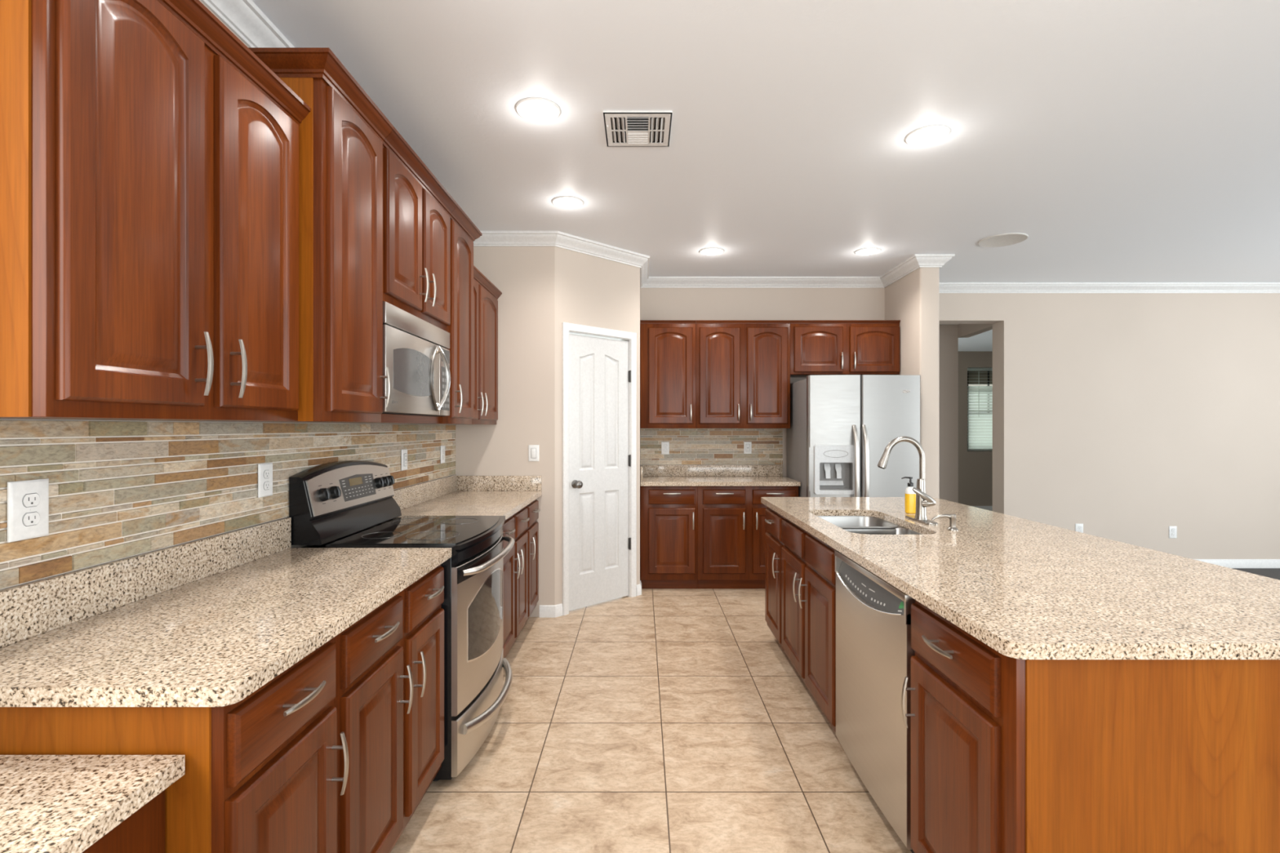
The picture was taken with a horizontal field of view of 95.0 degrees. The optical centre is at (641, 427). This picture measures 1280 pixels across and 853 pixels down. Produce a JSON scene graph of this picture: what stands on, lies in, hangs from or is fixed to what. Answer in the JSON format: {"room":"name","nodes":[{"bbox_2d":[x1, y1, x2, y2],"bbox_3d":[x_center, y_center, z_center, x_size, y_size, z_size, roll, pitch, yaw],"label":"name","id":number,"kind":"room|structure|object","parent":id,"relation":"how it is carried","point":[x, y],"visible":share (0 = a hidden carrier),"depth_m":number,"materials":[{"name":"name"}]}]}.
{"room":"kitchen","nodes":[
{"label":"kitchen","id":0,"kind":"room"},
{"bbox_2d":[0,0,454,590],"bbox_3d":[-1.410,-0.011,1.050,0.120,2.765,9.100,0,0,0],"label":"wall","id":1,"kind":"structure","parent":0,"point":[292,546],"depth_m":1.82,"materials":[{"name":"beige paint"}]},
{"bbox_2d":[0,517,291,648],"bbox_3d":[-1.337,0.400,1.626,0.022,0.115,1.192,0,0,0],"label":"backsplash","id":2,"kind":"structure","parent":1,"relation":"attached to","point":[32,609],"depth_m":1.51,"materials":[{"name":"stone"}]},
{"bbox_2d":[0,0,311,421],"bbox_3d":[-1.164,-0.494,1.389,0.356,0.952,0.797,0,0,0],"label":"upper cabinet","id":3,"kind":"object","parent":1,"relation":"attached to","point":[149,157],"visible":1,"depth_m":1.21,"materials":[{"name":"brown wood"}]},
{"bbox_2d":[0,418,455,589],"bbox_3d":[-1.345,0.162,2.520,0.010,0.358,3.440,0,0,0],"label":"tile backsplash","id":4,"kind":"structure","parent":1,"relation":"attached to","point":[118,490],"depth_m":1.64,"materials":[{"name":"tile"}]},
{"bbox_2d":[7,478,48,542],"bbox_3d":[-1.335,0.180,1.281,0.009,0.128,0.084,0,0,0],"label":"wall outlet","id":5,"kind":"object","parent":4,"relation":"attached to","point":[28,501],"visible":1,"depth_m":1.27,"materials":[{"name":"white plastic"}]},
{"bbox_2d":[22,493,39,507],"bbox_3d":[-1.331,0.160,1.281,0.002,0.030,0.038,0,0,0],"label":"receptacle","id":6,"kind":"object","parent":5,"relation":"attached to","point":[28,500],"depth_m":1.28,"materials":[{"name":"white plastic"}]},
{"bbox_2d":[22,511,39,526],"bbox_3d":[-1.331,0.201,1.281,0.002,0.030,0.038,0,0,0],"label":"receptacle","id":7,"kind":"object","parent":5,"relation":"attached to","point":[28,518],"depth_m":1.28,"materials":[{"name":"white plastic"}]},
{"bbox_2d":[257,462,272,497],"bbox_3d":[-1.335,0.188,2.087,0.009,0.118,0.076,0,0,0],"label":"wall outlet","id":8,"kind":"object","parent":4,"relation":"attached to","point":[264,470],"visible":1,"depth_m":2.08,"materials":[{"name":"white plastic"}]},
{"bbox_2d":[263,470,270,478],"bbox_3d":[-1.331,0.168,2.087,0.002,0.030,0.038,0,0,0],"label":"receptacle","id":9,"kind":"object","parent":8,"relation":"attached to","point":[266,473],"depth_m":2.08,"materials":[{"name":"white plastic"}]},
{"bbox_2d":[263,481,270,490],"bbox_3d":[-1.331,0.208,2.087,0.002,0.030,0.038,0,0,0],"label":"receptacle","id":10,"kind":"object","parent":8,"relation":"attached to","point":[266,484],"depth_m":2.09,"materials":[{"name":"white plastic"}]},
{"bbox_2d":[400,448,407,471],"bbox_3d":[-1.333,0.184,3.310,0.012,0.118,0.076,0,0,0],"label":"wall outlet","id":11,"kind":"object","parent":4,"relation":"attached to","point":[403,452],"visible":1,"depth_m":3.29,"materials":[{"name":"white plastic"}]},
{"bbox_2d":[404,453,407,466],"bbox_3d":[-1.330,0.184,3.310,0.004,0.066,0.033,0,0,0],"label":"receptacle","id":12,"kind":"object","parent":11,"relation":"attached to","point":[405,455],"depth_m":3.31,"materials":[{"name":"white plastic"}]},
{"bbox_2d":[440,445,444,463],"bbox_3d":[-1.335,0.184,3.950,0.009,0.118,0.076,0,0,0],"label":"wall outlet","id":13,"kind":"object","parent":4,"relation":"attached to","point":[442,447],"visible":1,"depth_m":3.94,"materials":[{"name":"white plastic"}]},
{"bbox_2d":[226,47,393,422],"bbox_3d":[-1.129,-0.573,1.971,0.426,1.110,0.456,0,0,0],"label":"upper cabinet","id":14,"kind":"object","parent":1,"relation":"attached to","point":[343,135],"visible":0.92,"depth_m":1.84,"materials":[{"name":"brown wood"}]},
{"bbox_2d":[287,126,457,423],"bbox_3d":[-1.129,-0.573,2.582,0.426,1.110,0.764,0,0,0],"label":"upper cabinet","id":15,"kind":"object","parent":1,"relation":"attached to","point":[417,209],"visible":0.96,"depth_m":2.50,"materials":[{"name":"brown wood"}]},
{"bbox_2d":[287,413,442,423],"bbox_3d":[-1.173,-0.035,2.582,0.337,0.034,0.760,0,0,0],"label":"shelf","id":16,"kind":"object","parent":15,"relation":"attached to","point":[385,418],"depth_m":2.53,"materials":[{"name":"brown wood"}]},
{"bbox_2d":[382,301,451,416],"bbox_3d":[-1.122,-0.264,2.581,0.426,0.420,0.742,0,0,0],"label":"microwave","id":17,"kind":"object","parent":15,"relation":"in","point":[416,352],"visible":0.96,"depth_m":2.49,"materials":[{"name":"silver metal"}]},
{"bbox_2d":[392,475,456,510],"bbox_3d":[-1.337,0.400,3.598,0.022,0.115,1.232,0,0,0],"label":"backsplash","id":18,"kind":"structure","parent":1,"relation":"attached to","point":[406,497],"depth_m":3.58,"materials":[{"name":"stone"}]},
{"bbox_2d":[408,265,502,424],"bbox_3d":[-1.164,-0.494,3.807,0.356,0.952,0.858,0,0,0],"label":"upper cabinet","id":19,"kind":"object","parent":1,"relation":"attached to","point":[486,294],"visible":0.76,"depth_m":3.85,"materials":[{"name":"brown wood"}]},
{"bbox_2d":[439,204,482,423],"bbox_3d":[-1.129,-0.573,3.193,0.426,1.110,0.457,0,0,0],"label":"upper cabinet","id":20,"kind":"object","parent":1,"relation":"attached to","point":[464,232],"visible":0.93,"depth_m":3.10,"materials":[{"name":"brown wood"}]},
{"bbox_2d":[454,246,555,617],"bbox_3d":[-0.988,-0.011,4.290,0.725,2.765,0.100,0,0,0],"label":"wall","id":21,"kind":"structure","parent":0,"point":[525,276],"depth_m":4.24,"materials":[{"name":"beige paint"}]},
{"bbox_2d":[456,475,542,490],"bbox_3d":[-1.034,0.404,4.227,0.629,0.107,0.022,0,0,0],"label":"backsplash","id":22,"kind":"structure","parent":21,"relation":"attached to","point":[463,482],"depth_m":4.22,"materials":[{"name":"stone"}]},
{"bbox_2d":[528,444,538,461],"bbox_3d":[-0.777,0.188,4.234,0.076,0.118,0.012,0,0,0],"label":"light switch","id":23,"kind":"object","parent":21,"relation":"attached to","point":[533,450],"visible":1,"depth_m":4.23,"materials":[{"name":"white plastic"}]},
{"bbox_2d":[539,604,562,617],"bbox_3d":[-0.651,1.329,4.240,0.169,0.085,0.043,0,0,-15],"label":"baseboard","id":24,"kind":"structure","parent":21,"relation":"attached to","point":[545,611],"depth_m":4.23,"materials":[{"name":"white paint"}]},
{"bbox_2d":[555,246,639,604],"bbox_3d":[-0.353,-0.011,4.562,0.837,2.765,0.100,0,0,-43],"label":"wall","id":25,"kind":"structure","parent":0,"point":[591,291],"depth_m":4.42,"materials":[{"name":"beige paint"}]},
{"bbox_2d":[562,322,636,615],"bbox_3d":[-0.341,0.303,4.559,0.722,2.137,0.121,0,0,-43],"label":"trim","id":26,"kind":"structure","parent":25,"relation":"attached to","point":[567,328],"depth_m":4.57,"materials":[{"name":"white paint"}]},
{"bbox_2d":[568,333,631,610],"bbox_3d":[-0.306,0.334,4.528,0.608,2.053,0.107,0,0,-43],"label":"door","id":27,"kind":"structure","parent":25,"relation":"in","point":[600,375],"depth_m":4.53,"materials":[{"name":"white paint"}]},
{"bbox_2d":[636,580,641,595],"bbox_3d":[-0.009,1.329,4.848,0.041,0.085,0.165,0,0,12],"label":"baseboard","id":28,"kind":"structure","parent":25,"relation":"attached to","point":[638,586],"depth_m":4.79,"materials":[{"name":"white paint"}]},
{"bbox_2d":[640,288,884,479],"bbox_3d":[1.135,-0.011,5.550,2.294,2.765,0.100,0,0,0],"label":"wall","id":29,"kind":"structure","parent":0,"point":[655,304],"depth_m":5.50,"materials":[{"name":"beige paint"}]},
{"bbox_2d":[640,465,643,479],"bbox_3d":[0.003,0.406,5.309,0.022,0.103,0.378,0,0,0],"label":"backsplash","id":30,"kind":"structure","parent":29,"relation":"attached to","point":[642,467],"depth_m":5.12,"materials":[{"name":"stone"}]},
{"bbox_2d":[640,320,696,428],"bbox_3d":[0.235,-0.465,5.303,0.490,0.950,0.384,0,0,0],"label":"upper cabinet","id":31,"kind":"object","parent":29,"relation":"attached to","point":[667,347],"visible":1,"depth_m":5.15,"materials":[{"name":"brown wood"}]},
{"bbox_2d":[640,428,782,464],"bbox_3d":[0.657,0.163,5.495,1.335,0.381,0.010,0,0,0],"label":"tile backsplash","id":32,"kind":"structure","parent":29,"relation":"attached to","point":[686,446],"depth_m":5.49,"materials":[{"name":"tile"}]},
{"bbox_2d":[661,441,669,454],"bbox_3d":[0.225,0.196,5.485,0.074,0.118,0.009,0,0,0],"label":"wall outlet","id":33,"kind":"object","parent":32,"relation":"attached to","point":[664,445],"visible":1,"depth_m":5.48,"materials":[{"name":"white plastic"}]},
{"bbox_2d":[743,441,751,453],"bbox_3d":[0.995,0.193,5.483,0.072,0.112,0.012,0,0,0],"label":"wall outlet","id":34,"kind":"object","parent":32,"relation":"attached to","point":[747,445],"visible":1,"depth_m":5.48,"materials":[{"name":"white plastic"}]},
{"bbox_2d":[746,444,749,451],"bbox_3d":[0.995,0.193,5.480,0.033,0.066,0.004,0,0,0],"label":"receptacle","id":35,"kind":"object","parent":34,"relation":"attached to","point":[747,445],"depth_m":5.48,"materials":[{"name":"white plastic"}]},
{"bbox_2d":[643,465,782,475],"bbox_3d":[0.668,0.406,5.487,1.304,0.103,0.022,0,0,0],"label":"backsplash","id":36,"kind":"structure","parent":29,"relation":"attached to","point":[648,470],"depth_m":5.48,"materials":[{"name":"stone"}]},
{"bbox_2d":[695,320,791,428],"bbox_3d":[0.896,-0.465,5.303,0.831,0.950,0.384,0,0,0],"label":"upper cabinet","id":37,"kind":"object","parent":29,"relation":"attached to","point":[743,366],"visible":0.98,"depth_m":5.15,"materials":[{"name":"brown wood"}]},
{"bbox_2d":[790,320,900,377],"bbox_3d":[1.794,-0.703,5.303,0.962,0.474,0.384,0,0,0],"label":"upper cabinet","id":38,"kind":"object","parent":29,"relation":"attached to","point":[817,347],"visible":0.98,"depth_m":5.15,"materials":[{"name":"brown wood"}]},
{"bbox_2d":[252,0,1279,282],"bbox_3d":[3.350,-1.443,1.155,9.900,0.100,9.510,0,0,0],"label":"ceiling","id":39,"kind":"structure","parent":0,"point":[1128,140],"depth_m":2.69,"materials":[{"name":"white paint"}]},
{"bbox_2d":[515,97,560,122],"bbox_3d":[-0.453,-1.381,2.575,0.196,0.024,0.196,0,0,0],"label":"recessed light","id":40,"kind":"object","parent":39,"relation":"in","point":[538,111],"visible":1,"depth_m":2.55,"materials":[{"name":"white glass"}]},
{"bbox_2d":[551,195,583,208],"bbox_3d":[-0.455,-1.381,3.630,0.196,0.024,0.196,0,0,0],"label":"recessed light","id":41,"kind":"object","parent":39,"relation":"in","point":[563,202],"visible":1,"depth_m":3.60,"materials":[{"name":"white glass"}]},
{"bbox_2d":[603,110,672,146],"bbox_3d":[-0.016,-1.383,2.735,0.304,0.020,0.310,0,0,0],"label":"ceiling vent","id":42,"kind":"object","parent":39,"relation":"in","point":[623,128],"visible":1,"depth_m":2.72,"materials":[{"name":"white metal"}]},
{"bbox_2d":[699,247,724,255],"bbox_3d":[0.556,-1.381,4.640,0.196,0.024,0.196,0,0,0],"label":"recessed light","id":43,"kind":"object","parent":39,"relation":"in","point":[708,251],"visible":1,"depth_m":4.61,"materials":[{"name":"white glass"}]},
{"bbox_2d":[854,247,880,255],"bbox_3d":[1.790,-1.381,4.640,0.196,0.024,0.196,0,0,0],"label":"recessed light","id":44,"kind":"object","parent":39,"relation":"in","point":[868,251],"visible":1,"depth_m":4.61,"materials":[{"name":"white glass"}]},
{"bbox_2d":[904,124,950,146],"bbox_3d":[1.365,-1.381,2.800,0.196,0.024,0.196,0,0,0],"label":"recessed light","id":45,"kind":"object","parent":39,"relation":"in","point":[928,135],"visible":1,"depth_m":2.77,"materials":[{"name":"white glass"}]},
{"bbox_2d":[977,232,1028,247],"bbox_3d":[2.685,-1.388,4.360,0.320,0.009,0.320,0,0,0],"label":"ceiling speaker","id":46,"kind":"object","parent":39,"relation":"attached to","point":[1011,238],"visible":1,"depth_m":4.35},
{"bbox_2d":[390,568,1279,852],"bbox_3d":[3.350,1.422,3.200,9.900,0.100,13.600,0,0,0],"label":"floor","id":47,"kind":"structure","parent":0,"point":[656,720],"depth_m":2.48,"materials":[{"name":"beige tile"}]},
{"bbox_2d":[82,790,164,852],"bbox_3d":[-1.066,0.996,0.374,0.549,0.752,1.348,0,0,0],"label":"base cabinet","id":48,"kind":"object","parent":47,"relation":"on","point":[144,831],"visible":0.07,"depth_m":1.00,"materials":[{"name":"brown wood"}]},
{"bbox_2d":[0,755,185,852],"bbox_3d":[-1.081,0.601,0.347,0.535,0.034,1.395,0,0,0],"label":"countertop","id":49,"kind":"structure","parent":48,"relation":"on","point":[49,803],"depth_m":0.94,"materials":[{"name":"stone"}]},
{"bbox_2d":[0,636,348,852],"bbox_3d":[-1.018,0.932,1.250,0.644,0.879,0.390,0,0,0],"label":"base cabinet","id":50,"kind":"object","parent":47,"relation":"on","point":[260,776],"visible":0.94,"depth_m":1.07,"materials":[{"name":"brown wood"}]},
{"bbox_2d":[334,564,444,852],"bbox_3d":[-1.018,0.932,1.830,0.644,0.879,0.768,0,0,0],"label":"base cabinet","id":51,"kind":"object","parent":47,"relation":"on","point":[389,699],"visible":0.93,"depth_m":1.72,"materials":[{"name":"brown wood"}]},
{"bbox_2d":[0,517,451,706],"bbox_3d":[-1.034,0.417,1.627,0.629,0.150,1.194,0,0,0],"label":"countertop","id":52,"kind":"structure","parent":51,"relation":"on","point":[210,621],"depth_m":1.36,"materials":[{"name":"stone"}]},
{"bbox_2d":[288,460,515,781],"bbox_3d":[-0.966,0.761,2.602,0.745,1.222,0.746,0,0,0],"label":"range","id":53,"kind":"object","parent":47,"relation":"on","point":[344,504],"visible":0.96,"depth_m":2.39,"materials":[{"name":"silver metal"}]},
{"bbox_2d":[325,515,505,550],"bbox_3d":[-0.924,0.458,2.602,0.552,0.017,0.744,0,0,0],"label":"cooktop","id":54,"kind":"object","parent":53,"relation":"in","point":[455,532],"depth_m":2.48,"materials":[{"name":"black glass"}]},
{"bbox_2d":[502,506,529,657],"bbox_3d":[-1.018,0.932,3.408,0.644,0.879,0.832,0,0,0],"label":"base cabinet","id":55,"kind":"object","parent":47,"relation":"on","point":[515,562],"visible":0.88,"depth_m":3.40,"materials":[{"name":"brown wood"}]},
{"bbox_2d":[392,475,542,519],"bbox_3d":[-1.034,0.417,3.609,0.629,0.150,1.258,0,0,0],"label":"countertop","id":56,"kind":"structure","parent":55,"relation":"on","point":[453,495],"depth_m":3.69,"materials":[{"name":"stone"}]},
{"bbox_2d":[525,499,540,622],"bbox_3d":[-1.018,0.932,4.030,0.644,0.879,0.411,0,0,0],"label":"base cabinet","id":57,"kind":"object","parent":47,"relation":"on","point":[532,530],"visible":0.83,"depth_m":3.97,"materials":[{"name":"brown wood"}]},
{"bbox_2d":[640,485,697,588],"bbox_3d":[0.233,0.932,5.178,0.485,0.879,0.604,0,0,0],"label":"base cabinet","id":58,"kind":"object","parent":47,"relation":"on","point":[668,514],"visible":0.97,"depth_m":4.92,"materials":[{"name":"brown wood"}]},
{"bbox_2d":[697,485,798,588],"bbox_3d":[0.899,0.932,5.178,0.846,0.879,0.604,0,0,0],"label":"base cabinet","id":59,"kind":"object","parent":47,"relation":"on","point":[731,530],"visible":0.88,"depth_m":4.92,"materials":[{"name":"brown wood"}]},
{"bbox_2d":[640,465,800,485],"bbox_3d":[0.661,0.423,5.199,1.338,0.138,0.598,0,0,0],"label":"countertop","id":60,"kind":"structure","parent":59,"relation":"on","point":[651,475],"depth_m":5.48,"materials":[{"name":"stone"}]},
{"bbox_2d":[764,506,784,651],"bbox_3d":[1.076,0.932,3.578,0.639,0.879,0.464,0,0,0],"label":"base cabinet","id":61,"kind":"object","parent":47,"relation":"on","point":[773,520],"visible":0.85,"depth_m":3.53,"materials":[{"name":"brown wood"}]},
{"bbox_2d":[781,517,905,732],"bbox_3d":[1.076,0.932,2.877,0.639,0.879,0.937,0,0,0],"label":"base cabinet","id":62,"kind":"object","parent":47,"relation":"on","point":[808,574],"visible":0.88,"depth_m":2.75,"materials":[{"name":"brown wood"}]},
{"bbox_2d":[760,497,1279,659],"bbox_3d":[1.345,0.479,2.540,1.130,0.044,2.600,0,0,0],"label":"countertop","id":63,"kind":"structure","parent":62,"relation":"on","point":[1024,588],"depth_m":1.72,"materials":[{"name":"stone"}]},
{"bbox_2d":[817,515,922,534],"bbox_3d":[1.097,0.588,2.875,0.429,0.190,0.794,0,0,0],"label":"sink","id":64,"kind":"object","parent":63,"relation":"in","point":[866,525],"visible":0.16,"depth_m":3.11,"materials":[{"name":"silver metal"}]},
{"bbox_2d":[877,435,937,524],"bbox_3d":[1.319,0.251,2.892,0.266,0.413,0.231,0,0,30],"label":"faucet","id":65,"kind":"object","parent":63,"relation":"on","point":[923,500],"visible":1,"depth_m":2.85,"materials":[{"name":"silver metal"}]},
{"bbox_2d":[901,476,915,513],"bbox_3d":[1.421,0.360,3.120,0.076,0.194,0.040,0,0,0],"label":"soap bottle","id":66,"kind":"object","parent":63,"relation":"on","point":[910,496],"visible":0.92,"depth_m":3.10,"materials":[{"name":"yellow plastic"}]},
{"bbox_2d":[931,514,958,530],"bbox_3d":[1.349,0.421,2.610,0.118,0.072,0.046,0,0,0],"label":"soap dispenser","id":67,"kind":"object","parent":63,"relation":"on","point":[952,517],"visible":1,"depth_m":2.60,"materials":[{"name":"silver metal"}]},
{"bbox_2d":[786,374,920,497],"bbox_3d":[1.792,0.478,5.003,0.903,1.788,0.835,0,0,0],"label":"refrigerator","id":68,"kind":"object","parent":47,"relation":"on","point":[842,426],"visible":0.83,"depth_m":4.68,"materials":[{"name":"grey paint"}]},
{"bbox_2d":[834,550,915,852],"bbox_3d":[1.081,0.936,2.080,0.598,0.872,0.647,0,0,0],"label":"dishwasher","id":69,"kind":"object","parent":47,"relation":"on","point":[874,652],"visible":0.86,"depth_m":1.99,"materials":[{"name":"silver metal"}]},
{"bbox_2d":[901,600,1279,852],"bbox_3d":[1.076,0.932,1.509,0.639,0.879,0.478,0,0,0],"label":"base cabinet","id":70,"kind":"object","parent":47,"relation":"on","point":[1008,754],"visible":0.94,"depth_m":1.27,"materials":[{"name":"brown wood"}]},
{"bbox_2d":[884,267,939,498],"bbox_3d":[2.363,-0.011,5.355,0.162,2.765,1.110,0,0,0],"label":"wall","id":71,"kind":"structure","parent":0,"point":[913,300],"depth_m":4.80,"materials":[{"name":"beige paint"}]},
{"bbox_2d":[939,324,958,502],"bbox_3d":[2.890,0.072,7.060,1.780,2.600,0.120,0,0,0],"label":"wall","id":72,"kind":"structure","parent":0,"point":[948,333],"depth_m":7.00,"materials":[{"name":"beige paint"}]},
{"bbox_2d":[958,351,992,506],"bbox_3d":[5.600,0.072,9.560,5.200,2.600,0.120,0,0,0],"label":"wall","id":73,"kind":"structure","parent":0,"point":[975,468],"depth_m":9.50,"materials":[{"name":"beige paint"}]},
{"bbox_2d":[967,367,992,451],"bbox_3d":[5.665,-0.288,9.570,0.770,1.360,0.060,0,0,0],"label":"window","id":74,"kind":"structure","parent":73,"relation":"in","point":[971,374],"depth_m":9.56,"materials":[{"name":"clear glass"}]},
{"bbox_2d":[967,367,992,450],"bbox_3d":[5.665,-0.289,9.515,0.760,1.348,0.054,0,0,0],"label":"window blind","id":75,"kind":"object","parent":74,"relation":"attached to","point":[980,431],"visible":0.62,"depth_m":9.52,"materials":[{"name":"white plastic"}]},
{"bbox_2d":[972,506,992,511],"bbox_3d":[5.600,1.325,9.489,5.200,0.095,0.018,0,0,0],"label":"baseboard","id":76,"kind":"structure","parent":73,"relation":"attached to","point":[987,508],"depth_m":9.48,"materials":[{"name":"white paint"}]},
{"bbox_2d":[958,329,992,351],"bbox_3d":[5.100,-1.278,7.955,6.200,0.100,4.090,0,0,0],"label":"ceiling","id":77,"kind":"structure","parent":0,"point":[983,341],"depth_m":8.58,"materials":[{"name":"white paint"}]},
{"bbox_2d":[939,293,1279,559],"bbox_3d":[5.322,-0.011,5.815,5.756,2.765,0.190,0,0,0],"label":"wall","id":78,"kind":"structure","parent":0,"point":[1128,418],"depth_m":5.72,"materials":[{"name":"beige paint"}]},
{"bbox_2d":[200,0,1279,293],"bbox_3d":[1.511,-1.349,3.093,13.274,0.086,5.625,0,0,-44],"label":"trim","id":79,"kind":"structure","parent":78,"relation":"attached to","point":[244,18],"depth_m":5.42,"materials":[{"name":"white paint"}]},
{"bbox_2d":[958,324,992,337],"bbox_3d":[3.780,-1.148,6.460,0.119,0.160,1.100,0,0,6],"label":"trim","id":80,"kind":"structure","parent":78,"relation":"attached to","point":[965,331],"depth_m":6.68,"materials":[{"name":"beige paint"}]},
{"bbox_2d":[1075,524,1083,533],"bbox_3d":[4.268,1.000,5.715,0.076,0.118,0.009,0,0,0],"label":"wall outlet","id":81,"kind":"object","parent":78,"relation":"attached to","point":[1078,527],"visible":0.72,"depth_m":5.71,"materials":[{"name":"white plastic"}]},
{"bbox_2d":[1168,526,1177,537],"bbox_3d":[5.180,1.024,5.715,0.076,0.118,0.009,0,0,0],"label":"wall outlet","id":82,"kind":"object","parent":78,"relation":"attached to","point":[1172,530],"visible":1,"depth_m":5.71,"materials":[{"name":"white plastic"}]},
{"bbox_2d":[1194,559,1279,568],"bbox_3d":[5.870,1.329,5.713,4.659,0.085,0.014,0,0,0],"label":"baseboard","id":83,"kind":"structure","parent":78,"relation":"attached to","point":[1229,563],"depth_m":5.71,"materials":[{"name":"white paint"}]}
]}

